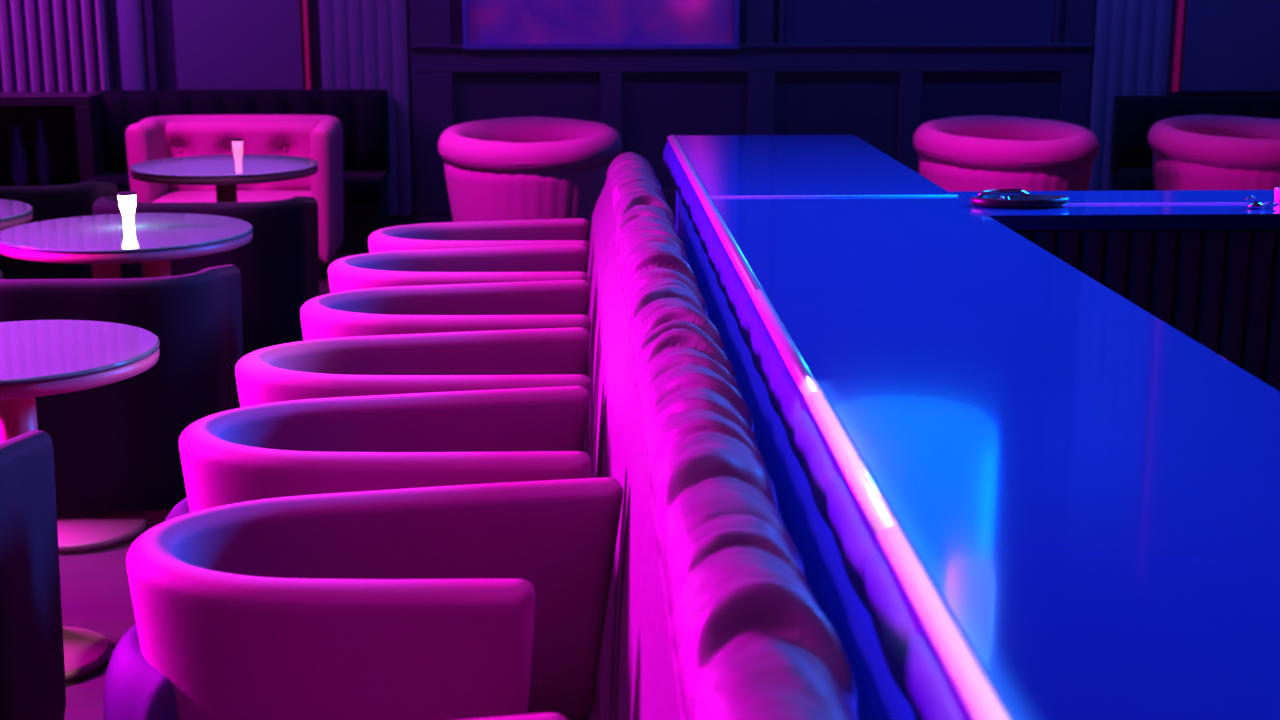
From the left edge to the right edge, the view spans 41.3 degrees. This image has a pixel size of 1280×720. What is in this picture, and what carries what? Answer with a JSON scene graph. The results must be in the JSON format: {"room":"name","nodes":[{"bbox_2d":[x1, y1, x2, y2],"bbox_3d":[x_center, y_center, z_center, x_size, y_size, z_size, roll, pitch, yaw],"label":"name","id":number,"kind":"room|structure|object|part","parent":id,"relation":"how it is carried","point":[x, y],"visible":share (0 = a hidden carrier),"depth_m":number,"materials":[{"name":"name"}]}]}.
{"room":"nightclub","nodes":[
{"label":"nightclub","id":0,"kind":"room"},
{"bbox_2d":[59,253,601,719],"bbox_3d":[-0.160,0.636,4.762,10.400,0.080,12.200,0,13,-2],"label":"floor","id":1,"kind":"structure","parent":0,"point":[95,587],"depth_m":4.54,"materials":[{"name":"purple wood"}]},
{"bbox_2d":[0,199,32,230],"bbox_3d":[-2.732,-0.190,6.491,0.840,0.754,0.840,0,13,-2],"label":"round table","id":2,"kind":"object","parent":1,"relation":"on","point":[13,213],"visible":0.94,"depth_m":6.42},
{"bbox_2d":[0,430,65,719],"bbox_3d":[-1.618,0.556,3.229,0.834,0.764,0.775,0,13,-2],"label":"swivel armchair","id":3,"kind":"object","parent":1,"relation":"on","point":[32,666],"visible":1,"depth_m":3.39,"materials":[{"name":"black leather"}]},
{"bbox_2d":[0,92,105,185],"bbox_3d":[-3.677,-1.136,10.222,0.890,0.920,0.360,0,13,-2],"label":"base cabinet","id":4,"kind":"object","parent":1,"relation":"on","point":[73,130],"visible":0.34,"depth_m":10.30,"materials":[{"name":"brown wood"}]},
{"bbox_2d":[10,126,28,185],"bbox_3d":[-3.725,-1.221,10.190,0.110,0.360,0.110,0,13,-2],"label":"vase","id":5,"kind":"object","parent":4,"relation":"on","point":[19,166],"visible":0.91,"depth_m":10.16,"materials":[{"name":"blue ceramic"}]},
{"bbox_2d":[0,183,75,185],"bbox_3d":[-3.702,-1.032,10.240,0.760,0.030,0.310,0,13,-2],"label":"shelf","id":6,"kind":"object","parent":4,"relation":"attached to","point":[1,184],"depth_m":10.31,"materials":[{"name":"brown wood"}]},
{"bbox_2d":[35,119,50,185],"bbox_3d":[-3.584,-1.242,10.191,0.090,0.400,0.090,0,13,-2],"label":"vase","id":7,"kind":"object","parent":4,"relation":"on","point":[42,158],"visible":0.9,"depth_m":10.17,"materials":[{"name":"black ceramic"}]},
{"bbox_2d":[0,181,117,278],"bbox_3d":[-2.737,-0.383,7.305,0.834,0.764,0.775,0,13,-2],"label":"swivel armchair","id":8,"kind":"object","parent":1,"relation":"on","point":[69,200],"visible":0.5,"depth_m":7.13,"materials":[{"name":"black leather"}]},
{"bbox_2d":[0,320,159,682],"bbox_3d":[-1.520,0.338,4.198,0.690,0.754,0.690,0,13,-2],"label":"round table","id":9,"kind":"object","parent":1,"relation":"on","point":[38,358],"visible":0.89,"depth_m":4.10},
{"bbox_3d":[-1.524,0.352,4.201,0.096,0.686,0.096,0,13,-2],"label":"post","id":10,"kind":"part","parent":9,"relation":"part of","materials":[{"name":"red"}]},
{"bbox_3d":[-1.472,0.722,4.153,0.350,0.026,0.350,0,13,-2],"label":"floor plate","id":11,"kind":"part","parent":9,"relation":"part of","materials":[{"name":"grey metal"}]},
{"bbox_2d":[0,264,242,554],"bbox_3d":[-1.690,0.103,5.197,0.834,0.764,0.775,0,13,-2],"label":"swivel armchair","id":12,"kind":"object","parent":1,"relation":"on","point":[117,458],"visible":0.77,"depth_m":5.05,"materials":[{"name":"fabric"}]},
{"bbox_2d":[0,213,252,278],"bbox_3d":[-1.804,-0.089,6.051,0.870,0.754,0.870,0,13,-2],"label":"round table","id":13,"kind":"object","parent":1,"relation":"on","point":[103,242],"visible":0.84,"depth_m":5.84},
{"bbox_3d":[-1.873,-0.068,6.022,0.096,0.686,0.096,0,13,-2],"label":"post","id":14,"kind":"part","parent":13,"relation":"part of","materials":[{"name":"red"}]},
{"bbox_2d":[118,191,135,227],"bbox_3d":[-1.814,-0.532,6.022,0.060,0.123,0.060,0,13,-2],"label":"candle holder","id":15,"kind":"object","parent":13,"relation":"on","point":[127,199],"visible":1,"depth_m":6.00,"materials":[{"name":"white glass"}]},
{"bbox_3d":[-1.698,-0.069,6.029,0.096,0.686,0.096,0,13,-2],"label":"post","id":16,"kind":"part","parent":13,"relation":"part of","materials":[{"name":"red"}]},
{"bbox_2d":[93,196,318,355],"bbox_3d":[-1.749,-0.272,6.823,0.834,0.764,0.775,0,13,-2],"label":"swivel armchair","id":17,"kind":"object","parent":1,"relation":"on","point":[279,267],"visible":0.47,"depth_m":6.67,"materials":[{"name":"black leather"}]},
{"bbox_2d":[130,154,317,201],"bbox_3d":[-1.947,-0.552,8.060,0.860,0.754,0.860,0,13,-2],"label":"round table","id":18,"kind":"object","parent":1,"relation":"on","point":[218,170],"visible":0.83,"depth_m":7.80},
{"bbox_3d":[-1.947,-0.538,8.063,0.096,0.686,0.096,0,13,-2],"label":"post","id":19,"kind":"part","parent":18,"relation":"part of","materials":[{"name":"red"}]},
{"bbox_2d":[232,138,242,171],"bbox_3d":[-1.808,-0.920,7.646,0.048,0.150,0.048,0,13,-2],"label":"candle holder","id":20,"kind":"object","parent":18,"relation":"on","point":[237,143],"visible":1,"depth_m":7.63,"materials":[{"name":"pink"}]},
{"bbox_2d":[125,115,343,279],"bbox_3d":[-2.194,-0.891,9.321,1.129,0.848,0.748,0,13,-2],"label":"loveseat","id":21,"kind":"object","parent":1,"relation":"on","point":[319,138],"visible":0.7,"depth_m":9.40,"materials":[{"name":"pink fabric"}]},
{"bbox_3d":[-2.193,-0.823,9.311,0.873,0.160,0.480,0,13,-2],"label":"seat","id":22,"kind":"part","parent":21,"relation":"part of","materials":[{"name":"pink fabric"}]},
{"bbox_3d":[-2.202,-1.129,9.479,0.893,0.400,0.085,0,13,-2],"label":"backrest","id":23,"kind":"part","parent":21,"relation":"part of","materials":[{"name":"pink fabric"}]},
{"bbox_2d":[83,89,389,253],"bbox_3d":[-2.397,-1.133,10.187,1.731,0.930,0.560,0,13,-2],"label":"banquette","id":24,"kind":"object","parent":1,"relation":"on","point":[362,113],"visible":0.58,"depth_m":10.24,"materials":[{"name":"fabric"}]},
{"bbox_3d":[-2.395,-1.030,10.139,1.731,0.150,0.420,0,13,-2],"label":"seat","id":25,"kind":"part","parent":24,"relation":"part of","materials":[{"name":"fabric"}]},
{"bbox_3d":[-2.404,-1.382,10.332,1.731,0.510,0.165,0,13,-2],"label":"backrest","id":26,"kind":"part","parent":24,"relation":"part of","materials":[{"name":"fabric"}]},
{"bbox_2d":[103,477,622,719],"bbox_3d":[-0.455,0.643,2.855,0.870,0.764,0.610,0,13,-2],"label":"tub chair","id":27,"kind":"object","parent":1,"relation":"on","point":[473,601],"visible":1,"depth_m":2.61,"materials":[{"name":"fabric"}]},
{"bbox_2d":[165,386,590,520],"bbox_3d":[-0.542,0.491,3.514,0.886,0.764,0.591,0,13,-2],"label":"tub chair","id":28,"kind":"object","parent":1,"relation":"on","point":[432,439],"visible":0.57,"depth_m":3.51,"materials":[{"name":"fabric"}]},
{"bbox_2d":[235,327,590,407],"bbox_3d":[-0.568,0.352,4.117,0.903,0.764,0.591,0,13,-2],"label":"tub chair","id":29,"kind":"object","parent":1,"relation":"on","point":[547,357],"visible":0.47,"depth_m":4.16,"materials":[{"name":"fabric"}]},
{"bbox_2d":[300,280,590,340],"bbox_3d":[-0.565,0.200,4.775,0.861,0.764,0.591,0,13,-2],"label":"tub chair","id":30,"kind":"object","parent":1,"relation":"on","point":[419,309],"visible":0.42,"depth_m":4.80,"materials":[{"name":"fabric"}]},
{"bbox_2d":[328,244,588,292],"bbox_3d":[-0.599,0.054,5.408,0.878,0.764,0.591,0,13,-2],"label":"tub chair","id":31,"kind":"object","parent":1,"relation":"on","point":[543,262],"visible":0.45,"depth_m":5.44,"materials":[{"name":"fabric"}]},
{"bbox_2d":[368,218,589,272],"bbox_3d":[-0.589,-0.081,5.993,0.827,0.764,0.590,0,13,-2],"label":"tub chair","id":32,"kind":"object","parent":1,"relation":"on","point":[538,232],"visible":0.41,"depth_m":6.05,"materials":[{"name":"fabric"}]},
{"bbox_2d":[466,713,566,719],"bbox_3d":[-0.494,0.866,1.887,0.844,0.764,0.590,0,13,-2],"label":"tub chair","id":33,"kind":"object","parent":1,"relation":"on","point":[542,716],"visible":1,"depth_m":2.06,"materials":[{"name":"fabric"}]},
{"bbox_2d":[438,116,621,242],"bbox_3d":[-0.572,-0.810,8.933,0.959,0.864,0.960,0,13,-2],"label":"barrel chair","id":34,"kind":"object","parent":1,"relation":"on","point":[534,167],"visible":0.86,"depth_m":8.55,"materials":[{"name":"pink fabric"}]},
{"bbox_2d":[585,152,857,719],"bbox_3d":[0.010,0.301,3.726,0.268,1.038,5.320,0,13,-2],"label":"banquette","id":35,"kind":"object","parent":1,"relation":"on","point":[713,613],"depth_m":2.37,"materials":[{"name":"leather"}]},
{"bbox_2d":[664,135,1279,719],"bbox_3d":[0.543,0.340,3.525,0.710,1.054,5.874,0,13,-2],"label":"countertop","id":36,"kind":"structure","parent":1,"relation":"on","point":[1006,487],"depth_m":2.26,"materials":[{"name":"glass"}]},
{"bbox_3d":[0.254,0.408,3.520,0.030,0.922,5.854,0,13,-2],"label":"panel","id":37,"kind":"part","parent":36,"relation":"part of","materials":[{"name":"blue glass"}]},
{"bbox_2d":[675,135,952,196],"bbox_3d":[0.491,-0.613,5.428,0.668,0.045,1.737,0,13,-2],"label":"countertop","id":38,"kind":"structure","parent":36,"relation":"on","point":[725,165],"depth_m":5.25,"materials":[{"name":"paint"}]},
{"bbox_3d":[0.214,-0.098,3.412,0.050,0.114,5.874,0,13,-2],"label":"padded rail","id":39,"kind":"part","parent":36,"relation":"part of","materials":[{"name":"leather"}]},
{"bbox_2d":[913,115,1098,191],"bbox_3d":[1.923,-0.830,9.020,0.959,0.864,0.960,-2,13,-9],"label":"barrel chair","id":40,"kind":"object","parent":1,"relation":"on","point":[976,152],"visible":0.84,"depth_m":8.63,"materials":[{"name":"pink fabric"}]},
{"bbox_2d":[950,190,1279,391],"bbox_3d":[2.451,0.083,4.641,3.181,1.053,0.467,0,13,-2],"label":"countertop","id":41,"kind":"structure","parent":1,"relation":"on","point":[1205,264],"depth_m":4.34,"materials":[{"name":"paint"}]},
{"bbox_2d":[971,189,1068,207],"bbox_3d":[0.985,-0.419,4.393,0.255,0.040,0.105,0,13,-2],"label":"drip tray","id":42,"kind":"object","parent":41,"relation":"on","point":[1025,200],"visible":1,"depth_m":4.37,"materials":[{"name":"black metal"}]},
{"bbox_3d":[0.938,-0.414,4.381,0.036,0.020,0.036,0,13,-2],"label":"drain knob","id":43,"kind":"part","parent":42,"relation":"part of","materials":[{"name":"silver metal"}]},
{"bbox_2d":[950,190,1279,229],"bbox_3d":[2.451,-0.407,4.528,3.181,0.039,0.467,0,13,-2],"label":"countertop","id":44,"kind":"structure","parent":41,"relation":"on","point":[1169,216],"depth_m":4.29,"materials":[{"name":"paint"}]},
{"bbox_2d":[1245,195,1276,208],"bbox_3d":[1.588,-0.407,4.358,0.089,0.036,0.044,0,13,-2],"label":"strainer","id":45,"kind":"object","parent":41,"relation":"on","point":[1254,204],"visible":1,"depth_m":4.35,"materials":[{"name":"silver metal"}]},
{"bbox_3d":[1.563,-0.411,4.347,0.042,0.024,0.009,-8,15,-30],"label":"spout","id":46,"kind":"part","parent":45,"relation":"part of","materials":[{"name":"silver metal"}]},
{"bbox_3d":[1.616,-0.398,4.359,0.034,0.014,0.009,2,13,9],"label":"lever","id":47,"kind":"part","parent":45,"relation":"part of","materials":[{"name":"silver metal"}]},
{"bbox_2d":[1274,187,1279,203],"bbox_3d":[1.679,-0.430,4.450,0.038,0.040,0.038,0,13,-2],"label":"tumbler","id":48,"kind":"object","parent":41,"relation":"on","point":[1277,189],"visible":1,"depth_m":4.44,"materials":[{"name":"pink glass"}]},
{"bbox_2d":[1110,95,1279,190],"bbox_3d":[3.656,-1.157,10.402,1.404,0.880,0.560,0,13,-2],"label":"banquette","id":49,"kind":"object","parent":1,"relation":"on","point":[1133,116],"visible":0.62,"depth_m":10.46,"materials":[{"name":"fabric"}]},
{"bbox_3d":[3.659,-1.078,10.349,1.404,0.150,0.420,0,13,-2],"label":"seat","id":50,"kind":"part","parent":49,"relation":"part of","materials":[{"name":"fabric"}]},
{"bbox_2d":[1148,115,1279,189],"bbox_3d":[3.184,-0.840,9.063,0.959,0.864,0.960,-4,13,-15],"label":"barrel chair","id":51,"kind":"object","parent":1,"relation":"on","point":[1191,152],"visible":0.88,"depth_m":8.73,"materials":[{"name":"pink fabric"}]},
{"bbox_2d":[109,0,1279,213],"bbox_3d":[-0.379,-2.930,10.257,10.400,4.400,0.120,0,13,-2],"label":"wall","id":52,"kind":"structure","parent":0,"point":[656,106],"depth_m":10.54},
{"bbox_2d":[0,0,114,91],"bbox_3d":[-3.665,-3.268,9.943,0.919,3.600,0.108,0,13,-2],"label":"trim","id":53,"kind":"structure","parent":52,"relation":"attached to","point":[46,45],"depth_m":10.25,"materials":[{"name":"purple fabric"}]},
{"bbox_2d":[116,0,147,89],"bbox_3d":[-3.080,-3.277,9.982,0.145,3.600,0.068,0,13,-2],"label":"trim","id":54,"kind":"structure","parent":52,"relation":"attached to","point":[129,12],"depth_m":10.28,"materials":[{"name":"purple paint"}]},
{"bbox_2d":[144,0,158,89],"bbox_3d":[-2.963,-3.328,9.984,0.042,3.500,0.050,0,13,-2],"label":"trim","id":55,"kind":"structure","parent":52,"relation":"attached to","point":[149,6],"depth_m":10.29,"materials":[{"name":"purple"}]},
{"bbox_2d":[172,0,303,89],"bbox_3d":[-2.440,-3.335,10.012,0.763,3.500,0.030,0,13,-2],"label":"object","id":56,"kind":"structure","parent":52,"relation":"attached to","point":[220,44],"depth_m":10.32,"materials":[{"name":"paint"}]},
{"bbox_2d":[303,0,310,89],"bbox_3d":[-2.026,-3.336,10.016,0.021,3.500,0.050,0,13,-2],"label":"trim","id":57,"kind":"structure","parent":52,"relation":"attached to","point":[305,3],"depth_m":10.33,"materials":[{"name":"pink"}]},
{"bbox_2d":[319,0,412,214],"bbox_3d":[-1.681,-2.974,10.114,0.524,4.250,0.046,0,13,-2],"label":"curtain","id":58,"kind":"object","parent":52,"relation":"attached to","point":[364,45],"depth_m":10.36,"materials":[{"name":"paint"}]},
{"bbox_2d":[388,214,675,226],"bbox_3d":[-0.376,-0.842,10.662,10.400,0.150,0.030,0,13,-2],"label":"baseboard","id":59,"kind":"structure","parent":52,"relation":"attached to","point":[393,220],"depth_m":10.60,"materials":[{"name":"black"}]},
{"bbox_2d":[462,0,739,49],"bbox_3d":[-0.236,-2.577,10.250,1.684,1.385,0.058,0,13,-2],"label":"framed painting","id":60,"kind":"object","parent":52,"relation":"attached to","point":[496,24],"visible":1,"depth_m":10.37,"materials":[{"name":"blue"}]},
{"bbox_2d":[409,0,1094,214],"bbox_3d":[0.697,-2.992,10.192,4.200,4.250,0.055,0,13,-2],"label":"trim","id":61,"kind":"structure","parent":52,"relation":"attached to","point":[433,56],"depth_m":10.46,"materials":[{"name":"blue"}]},
{"bbox_2d":[1087,0,1171,190],"bbox_3d":[3.040,-3.011,10.276,0.465,4.250,0.050,0,13,-2],"label":"trim","id":62,"kind":"structure","parent":52,"relation":"attached to","point":[1131,38],"depth_m":10.52,"materials":[{"name":"blue paint"}]},
{"bbox_2d":[1172,0,1183,91],"bbox_3d":[3.334,-3.379,10.202,0.022,3.500,0.050,0,13,-2],"label":"trim","id":63,"kind":"structure","parent":52,"relation":"attached to","point":[1180,12],"depth_m":10.52,"materials":[{"name":"pink"}]},
{"bbox_2d":[1180,0,1279,90],"bbox_3d":[3.840,-3.385,10.229,0.935,3.500,0.030,0,13,-2],"label":"trim","id":64,"kind":"structure","parent":52,"relation":"attached to","point":[1229,45],"depth_m":10.54,"materials":[{"name":"paint"}]}
]}

